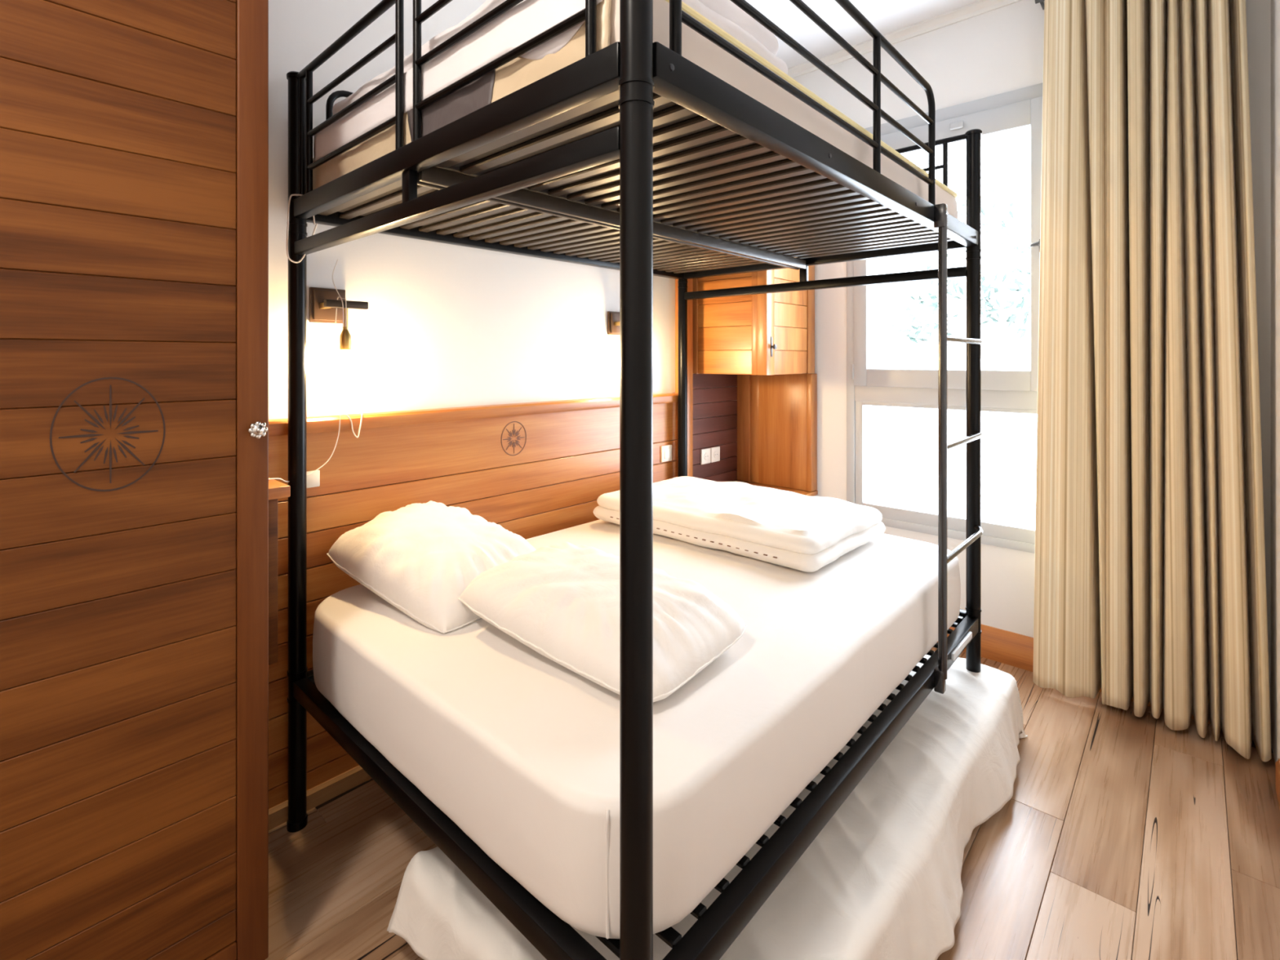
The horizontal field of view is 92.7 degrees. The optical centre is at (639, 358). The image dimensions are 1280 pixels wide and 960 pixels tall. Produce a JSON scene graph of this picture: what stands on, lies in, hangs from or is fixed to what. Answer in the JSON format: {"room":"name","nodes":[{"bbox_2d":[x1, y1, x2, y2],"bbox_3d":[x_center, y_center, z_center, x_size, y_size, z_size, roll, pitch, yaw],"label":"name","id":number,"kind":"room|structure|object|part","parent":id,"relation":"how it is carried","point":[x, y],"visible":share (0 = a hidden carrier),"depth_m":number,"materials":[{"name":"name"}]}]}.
{"room":"dormitory","nodes":[
{"label":"dormitory","id":0,"kind":"room"},
{"bbox_2d":[268,0,737,480],"bbox_3d":[-1.040,-0.085,2.010,0.100,3.170,5.050,0,0,42],"label":"wall","id":1,"kind":"structure","parent":0,"point":[443,325],"depth_m":2.19,"materials":[{"name":"white paint"}]},
{"bbox_2d":[268,259,346,482],"bbox_3d":[-1.015,0.023,1.780,0.082,0.688,0.391,0,0,21],"label":"cable","id":2,"kind":"object","parent":1,"relation":"attached to","point":[337,260],"visible":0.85,"depth_m":1.94,"materials":[{"name":"white plastic"}]},
{"bbox_2d":[268,764,371,831],"bbox_3d":[-0.492,1.373,2.492,0.014,0.055,2.060,0,0,42],"label":"baseboard","id":3,"kind":"structure","parent":1,"relation":"attached to","point":[347,780],"depth_m":1.93,"materials":[{"name":"brown wood"}]},
{"bbox_2d":[309,287,368,369],"bbox_3d":[-0.959,-0.095,1.949,0.101,0.262,0.148,0,0,42],"label":"reading lamp","id":4,"kind":"object","parent":1,"relation":"attached to","point":[323,302],"visible":0.94,"depth_m":1.93,"materials":[{"name":"brown metal"}]},
{"bbox_3d":[-1.001,-0.171,1.960,0.024,0.111,0.108,0,0,42],"label":"wall plate","id":5,"kind":"part","parent":4,"relation":"part of","materials":[{"name":"brown wood"}]},
{"bbox_3d":[-0.933,0.004,1.934,0.042,0.063,0.043,0,0,42],"label":"bulb","id":6,"kind":"part","parent":4,"relation":"part of","materials":[{"name":"white glass"}]},
{"bbox_2d":[339,307,351,350],"bbox_3d":[-0.933,-0.095,1.934,0.035,0.134,0.035,0,0,42],"label":"socket","id":7,"kind":"object","parent":4,"relation":"attached to","point":[345,344],"depth_m":1.92,"materials":[{"name":"metal"}]},
{"bbox_3d":[-0.931,-0.172,1.936,0.024,0.024,0.130,0,0,42],"label":"arm","id":8,"kind":"part","parent":4,"relation":"part of","materials":[{"name":"brown metal"}]},
{"bbox_2d":[268,392,678,808],"bbox_3d":[-0.502,0.790,2.489,0.050,1.212,2.104,0,0,42],"label":"headboard panel","id":9,"kind":"object","parent":1,"relation":"attached to","point":[529,469],"visible":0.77,"depth_m":2.23,"materials":[{"name":"orange wood"}]},
{"bbox_2d":[268,477,290,665],"bbox_3d":[-1.064,0.567,1.659,0.284,0.466,0.117,0,0,42],"label":"shelf","id":10,"kind":"object","parent":9,"relation":"attached to","point":[277,490],"visible":0.2,"depth_m":1.60,"materials":[{"name":"orange wood"}]},
{"bbox_2d":[306,470,319,488],"bbox_3d":[-1.026,0.375,1.903,0.014,0.052,0.048,0,0,42],"label":"light switch","id":11,"kind":"object","parent":9,"relation":"attached to","point":[313,479],"visible":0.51,"depth_m":1.90,"materials":[{"name":"beige plastic"}]},
{"bbox_2d":[344,413,363,438],"bbox_3d":[-0.920,0.216,1.977,0.020,0.081,0.072,0,0,21],"label":"cable loop","id":12,"kind":"object","parent":9,"relation":"hanging from","point":[346,415],"visible":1,"depth_m":1.98,"materials":[{"name":"beige rubber"}]},
{"bbox_3d":[-0.502,0.207,2.489,0.050,0.046,2.104,0,0,42],"label":"cap rail","id":13,"kind":"part","parent":9,"relation":"part of","materials":[{"name":"orange wood"}]},
{"bbox_2d":[661,444,671,462],"bbox_3d":[0.140,0.495,3.188,0.014,0.084,0.084,0,0,42],"label":"light switch","id":14,"kind":"object","parent":9,"relation":"attached to","point":[666,451],"visible":1,"depth_m":3.18,"materials":[{"name":"beige plastic"}]},
{"bbox_2d":[607,311,619,334],"bbox_3d":[-0.069,-0.095,2.930,0.101,0.262,0.148,0,0,42],"label":"reading lamp","id":15,"kind":"object","parent":1,"relation":"attached to","point":[613,317],"visible":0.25,"depth_m":2.91,"materials":[{"name":"brown wood"}]},
{"bbox_2d":[693,265,814,375],"bbox_3d":[0.638,-0.384,3.390,0.529,0.932,0.549,0,0,42],"label":"upper cabinet","id":16,"kind":"object","parent":1,"relation":"attached to","point":[768,334],"visible":0.62,"depth_m":3.19,"materials":[{"name":"orange wood"}]},
{"bbox_3d":[0.444,-0.355,3.212,0.342,0.868,0.010,0,0,42],"label":"panel","id":17,"kind":"part","parent":16,"relation":"part of","materials":[{"name":"orange wood"}]},
{"bbox_3d":[0.449,-0.384,3.203,0.500,0.932,0.018,0,0,42],"label":"frame","id":18,"kind":"part","parent":16,"relation":"part of","materials":[{"name":"orange wood"}]},
{"bbox_3d":[0.670,-0.060,3.051,0.028,0.100,0.026,0,0,42],"label":"handle","id":19,"kind":"part","parent":16,"relation":"part of","materials":[{"name":"grey metal"}]},
{"bbox_3d":[0.799,-0.384,3.228,0.018,0.932,0.516,0,0,42],"label":"door","id":20,"kind":"part","parent":16,"relation":"part of","materials":[{"name":"orange wood"}]},
{"bbox_2d":[265,647,1279,959],"bbox_3d":[-0.158,1.450,1.210,2.480,0.101,5.050,0,0,42],"label":"floor","id":21,"kind":"structure","parent":0,"point":[1055,873],"depth_m":1.71,"materials":[{"name":"brown wood"}]},
{"bbox_2d":[0,0,268,959],"bbox_3d":[-1.373,0.025,1.123,0.545,2.750,1.088,0,0,42],"label":"wardrobe","id":22,"kind":"object","parent":21,"relation":"on","point":[134,134],"visible":1,"depth_m":1.19,"materials":[{"name":"brown wood"}]},
{"bbox_3d":[-1.065,0.000,1.120,0.022,2.680,0.678,0,0,42],"label":"door frame","id":23,"kind":"part","parent":22,"relation":"part of","materials":[{"name":"brown wood"}]},
{"bbox_3d":[-0.836,0.155,1.332,0.033,0.039,0.033,0,0,5],"label":"knob","id":24,"kind":"part","parent":22,"relation":"part of","materials":[{"name":"silver metal"}]},
{"bbox_2d":[286,0,982,959],"bbox_3d":[0.121,0.273,2.047,1.467,2.254,1.922,0,0,42],"label":"bunk bed","id":25,"kind":"object","parent":21,"relation":"on","point":[856,212],"visible":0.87,"depth_m":1.41,"materials":[{"name":"black metal"}]},
{"bbox_3d":[-1.028,0.281,1.831,0.049,2.238,0.049,0,0,42],"label":"post","id":26,"kind":"part","parent":25,"relation":"part of","materials":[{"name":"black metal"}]},
{"bbox_2d":[286,194,317,262],"bbox_3d":[-0.994,-0.382,1.797,0.081,0.203,0.025,0,0,-27],"label":"cable","id":27,"kind":"object","parent":25,"relation":"hanging from","point":[291,195],"visible":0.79,"depth_m":1.77,"materials":[{"name":"white plastic"}]},
{"bbox_3d":[-0.403,0.984,2.522,0.040,0.053,1.824,0,0,42],"label":"rail","id":28,"kind":"part","parent":25,"relation":"part of","materials":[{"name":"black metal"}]},
{"bbox_3d":[-0.517,0.977,1.367,1.340,0.046,0.038,0,0,42],"label":"rail","id":29,"kind":"part","parent":25,"relation":"part of","materials":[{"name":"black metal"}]},
{"bbox_3d":[-0.517,-0.445,1.367,1.340,0.054,0.036,0,0,42],"label":"rail","id":30,"kind":"part","parent":25,"relation":"part of","materials":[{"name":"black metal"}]},
{"bbox_3d":[-0.402,-0.445,2.522,0.042,0.054,1.824,0,0,42],"label":"rail","id":31,"kind":"part","parent":25,"relation":"part of","materials":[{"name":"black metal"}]},
{"bbox_2d":[312,0,958,257],"bbox_3d":[0.104,-0.531,2.054,1.320,0.162,1.832,0,0,42],"label":"mattress","id":32,"kind":"object","parent":25,"relation":"on","point":[520,72],"visible":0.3,"depth_m":1.27,"materials":[{"name":"beige fabric"}]},
{"bbox_2d":[313,0,787,162],"bbox_3d":[-0.297,-0.656,1.600,1.247,0.266,0.621,0,0,42],"label":"duvet","id":33,"kind":"object","parent":32,"relation":"on","point":[528,19],"visible":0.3,"depth_m":1.26,"materials":[{"name":"white fabric"}]},
{"bbox_3d":[-0.005,0.281,0.903,0.049,2.238,0.049,0,0,42],"label":"post","id":34,"kind":"part","parent":25,"relation":"part of","materials":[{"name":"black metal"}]},
{"bbox_2d":[312,519,960,938],"bbox_3d":[0.110,0.818,2.050,1.370,0.268,1.898,0,0,42],"label":"mattress","id":35,"kind":"object","parent":25,"relation":"on","point":[518,748],"visible":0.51,"depth_m":1.29,"materials":[{"name":"white fabric"}]},
{"bbox_2d":[326,500,536,633],"bbox_3d":[-0.616,0.599,1.882,0.601,0.239,0.423,0,0,35],"label":"pillow","id":36,"kind":"object","parent":35,"relation":"on","point":[420,558],"visible":0.83,"depth_m":1.75,"materials":[{"name":"white fabric"}]},
{"bbox_2d":[457,542,746,702],"bbox_3d":[-0.107,0.610,1.534,0.673,0.174,0.426,0,0,42],"label":"pillow","id":37,"kind":"object","parent":35,"relation":"on","point":[561,601],"visible":0.84,"depth_m":1.40,"materials":[{"name":"white fabric"}]},
{"bbox_2d":[593,475,885,572],"bbox_3d":[0.379,0.619,2.499,1.042,0.139,0.657,0,0,42],"label":"duvet","id":38,"kind":"object","parent":35,"relation":"on","point":[781,527],"visible":0.91,"depth_m":2.25,"materials":[{"name":"white fabric"}]},
{"bbox_3d":[0.225,0.281,3.212,0.049,2.238,0.049,0,0,42],"label":"post","id":39,"kind":"part","parent":25,"relation":"part of","materials":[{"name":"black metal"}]},
{"bbox_3d":[0.622,-0.445,1.593,0.042,0.054,1.824,0,0,42],"label":"rail","id":40,"kind":"part","parent":25,"relation":"part of","materials":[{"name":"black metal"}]},
{"bbox_3d":[0.623,0.984,1.592,0.040,0.053,1.824,0,0,42],"label":"rail","id":41,"kind":"part","parent":25,"relation":"part of","materials":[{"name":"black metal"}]},
{"bbox_3d":[0.737,-0.445,2.748,1.340,0.054,0.036,0,0,42],"label":"rail","id":42,"kind":"part","parent":25,"relation":"part of","materials":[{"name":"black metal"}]},
{"bbox_3d":[0.737,0.977,2.748,1.340,0.046,0.038,0,0,42],"label":"rail","id":43,"kind":"part","parent":25,"relation":"part of","materials":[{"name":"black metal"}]},
{"bbox_3d":[1.248,0.281,2.284,0.049,2.238,0.049,0,0,42],"label":"post","id":44,"kind":"part","parent":25,"relation":"part of","materials":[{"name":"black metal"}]},
{"bbox_2d":[386,654,1027,959],"bbox_3d":[0.447,1.270,1.837,0.994,0.256,2.050,0,0,42],"label":"mattress","id":45,"kind":"object","parent":21,"relation":"on","point":[881,880],"visible":0.27,"depth_m":1.42,"materials":[{"name":"beige fabric"}]},
{"bbox_2d":[675,278,817,496],"bbox_3d":[0.595,0.275,3.359,0.505,2.249,0.653,0,0,42],"label":"wood wall panel","id":46,"kind":"object","parent":21,"relation":"on","point":[772,443],"visible":0.47,"depth_m":3.51,"materials":[{"name":"orange wood"}]},
{"bbox_2d":[700,448,710,464],"bbox_3d":[0.374,0.554,3.464,0.013,0.086,0.086,0,0,42],"label":"power outlet","id":47,"kind":"object","parent":46,"relation":"attached to","point":[704,453],"visible":1,"depth_m":3.45,"materials":[{"name":"beige plastic"}]},
{"bbox_2d":[710,446,719,462],"bbox_3d":[0.437,0.554,3.533,0.013,0.086,0.086,0,0,42],"label":"power outlet","id":48,"kind":"object","parent":46,"relation":"attached to","point":[714,451],"visible":1,"depth_m":3.52,"materials":[{"name":"beige plastic"}]},
{"bbox_3d":[0.413,0.422,3.527,0.011,0.674,0.525,0,0,42],"label":"panel","id":49,"kind":"part","parent":46,"relation":"part of","materials":[{"name":"brown wood"}]},
{"bbox_3d":[0.793,0.411,3.572,0.489,0.654,0.071,0,0,42],"label":"panel","id":50,"kind":"part","parent":46,"relation":"part of","materials":[{"name":"orange wood"}]},
{"bbox_2d":[745,0,980,68],"bbox_3d":[-0.158,-1.720,1.210,2.480,0.100,5.050,0,0,42],"label":"ceiling","id":51,"kind":"structure","parent":0,"point":[886,16],"depth_m":2.99,"materials":[{"name":"white paint"}]},
{"bbox_2d":[793,0,1271,727],"bbox_3d":[1.525,-0.085,3.065,2.280,3.170,0.160,0,0,42],"label":"wall","id":52,"kind":"structure","parent":0,"point":[999,51],"depth_m":2.87,"materials":[{"name":"white paint"}]},
{"bbox_2d":[787,0,1022,78],"bbox_3d":[1.457,-1.647,2.990,2.280,0.045,0.042,0,0,42],"label":"trim","id":53,"kind":"structure","parent":52,"relation":"attached to","point":[981,6],"depth_m":3.06,"materials":[{"name":"white paint"}]},
{"bbox_2d":[846,82,1043,553],"bbox_3d":[1.497,-0.177,2.979,1.005,2.095,0.146,0,0,42],"label":"window","id":54,"kind":"structure","parent":52,"relation":"in","point":[1009,391],"depth_m":2.96,"materials":[{"name":"grey"}]},
{"bbox_2d":[855,400,1037,543],"bbox_3d":[1.510,0.529,2.989,0.920,0.606,0.034,0,0,42],"label":"window pane","id":55,"kind":"object","parent":54,"relation":"attached to","point":[997,532],"depth_m":3.04,"materials":[{"name":"glass"}]},
{"bbox_3d":[1.751,-0.500,2.683,0.055,0.060,0.050,0,0,42],"label":"handle","id":56,"kind":"part","parent":54,"relation":"part of","materials":[{"name":"grey metal"}]},
{"bbox_2d":[937,624,1210,724],"bbox_3d":[1.653,1.326,2.830,1.746,0.148,0.016,0,0,42],"label":"baseboard","id":57,"kind":"structure","parent":52,"relation":"attached to","point":[1007,647],"depth_m":2.79,"materials":[{"name":"orange wood"}]},
{"bbox_2d":[1033,0,1271,761],"bbox_3d":[1.959,-0.097,2.390,0.710,2.954,0.255,0,0,42],"label":"curtain","id":58,"kind":"object","parent":52,"relation":"hanging from","point":[1150,574],"visible":1,"depth_m":2.34,"materials":[{"name":"fabric"}]},
{"bbox_3d":[2.010,-1.560,2.446,0.710,0.028,0.103,0,0,42],"label":"rod","id":59,"kind":"part","parent":58,"relation":"part of","materials":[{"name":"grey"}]},
{"bbox_2d":[1271,0,1279,764],"bbox_3d":[0.723,-0.085,0.410,0.100,3.170,5.050,0,0,42],"label":"wall","id":60,"kind":"structure","parent":0,"point":[1275,4],"depth_m":2.09,"materials":[{"name":"white paint"}]},
{"bbox_2d":[1275,758,1279,809],"bbox_3d":[0.564,1.350,0.319,0.012,0.100,4.500,0,0,42],"label":"baseboard","id":61,"kind":"structure","parent":60,"relation":"attached to","point":[1277,762],"depth_m":1.94,"materials":[{"name":"orange wood"}]},
{"label":"outside","id":62,"kind":"structure","parent":0,"visible":0},
{"bbox_2d":[883,177,1030,517],"bbox_3d":[3.845,0.252,6.846,2.080,4.699,1.007,0,0,42],"label":"tree","id":63,"kind":"object","parent":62,"point":[1008,316],"visible":0.57,"depth_m":6.92,"materials":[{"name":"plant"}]},
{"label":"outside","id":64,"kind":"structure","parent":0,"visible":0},
{"bbox_2d":[888,256,892,506],"bbox_3d":[1.391,-0.050,3.389,0.010,2.900,0.020,0,0,42],"label":"guide","id":65,"kind":"object","parent":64,"point":[890,258],"visible":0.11,"depth_m":3.38,"materials":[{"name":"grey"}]}
]}

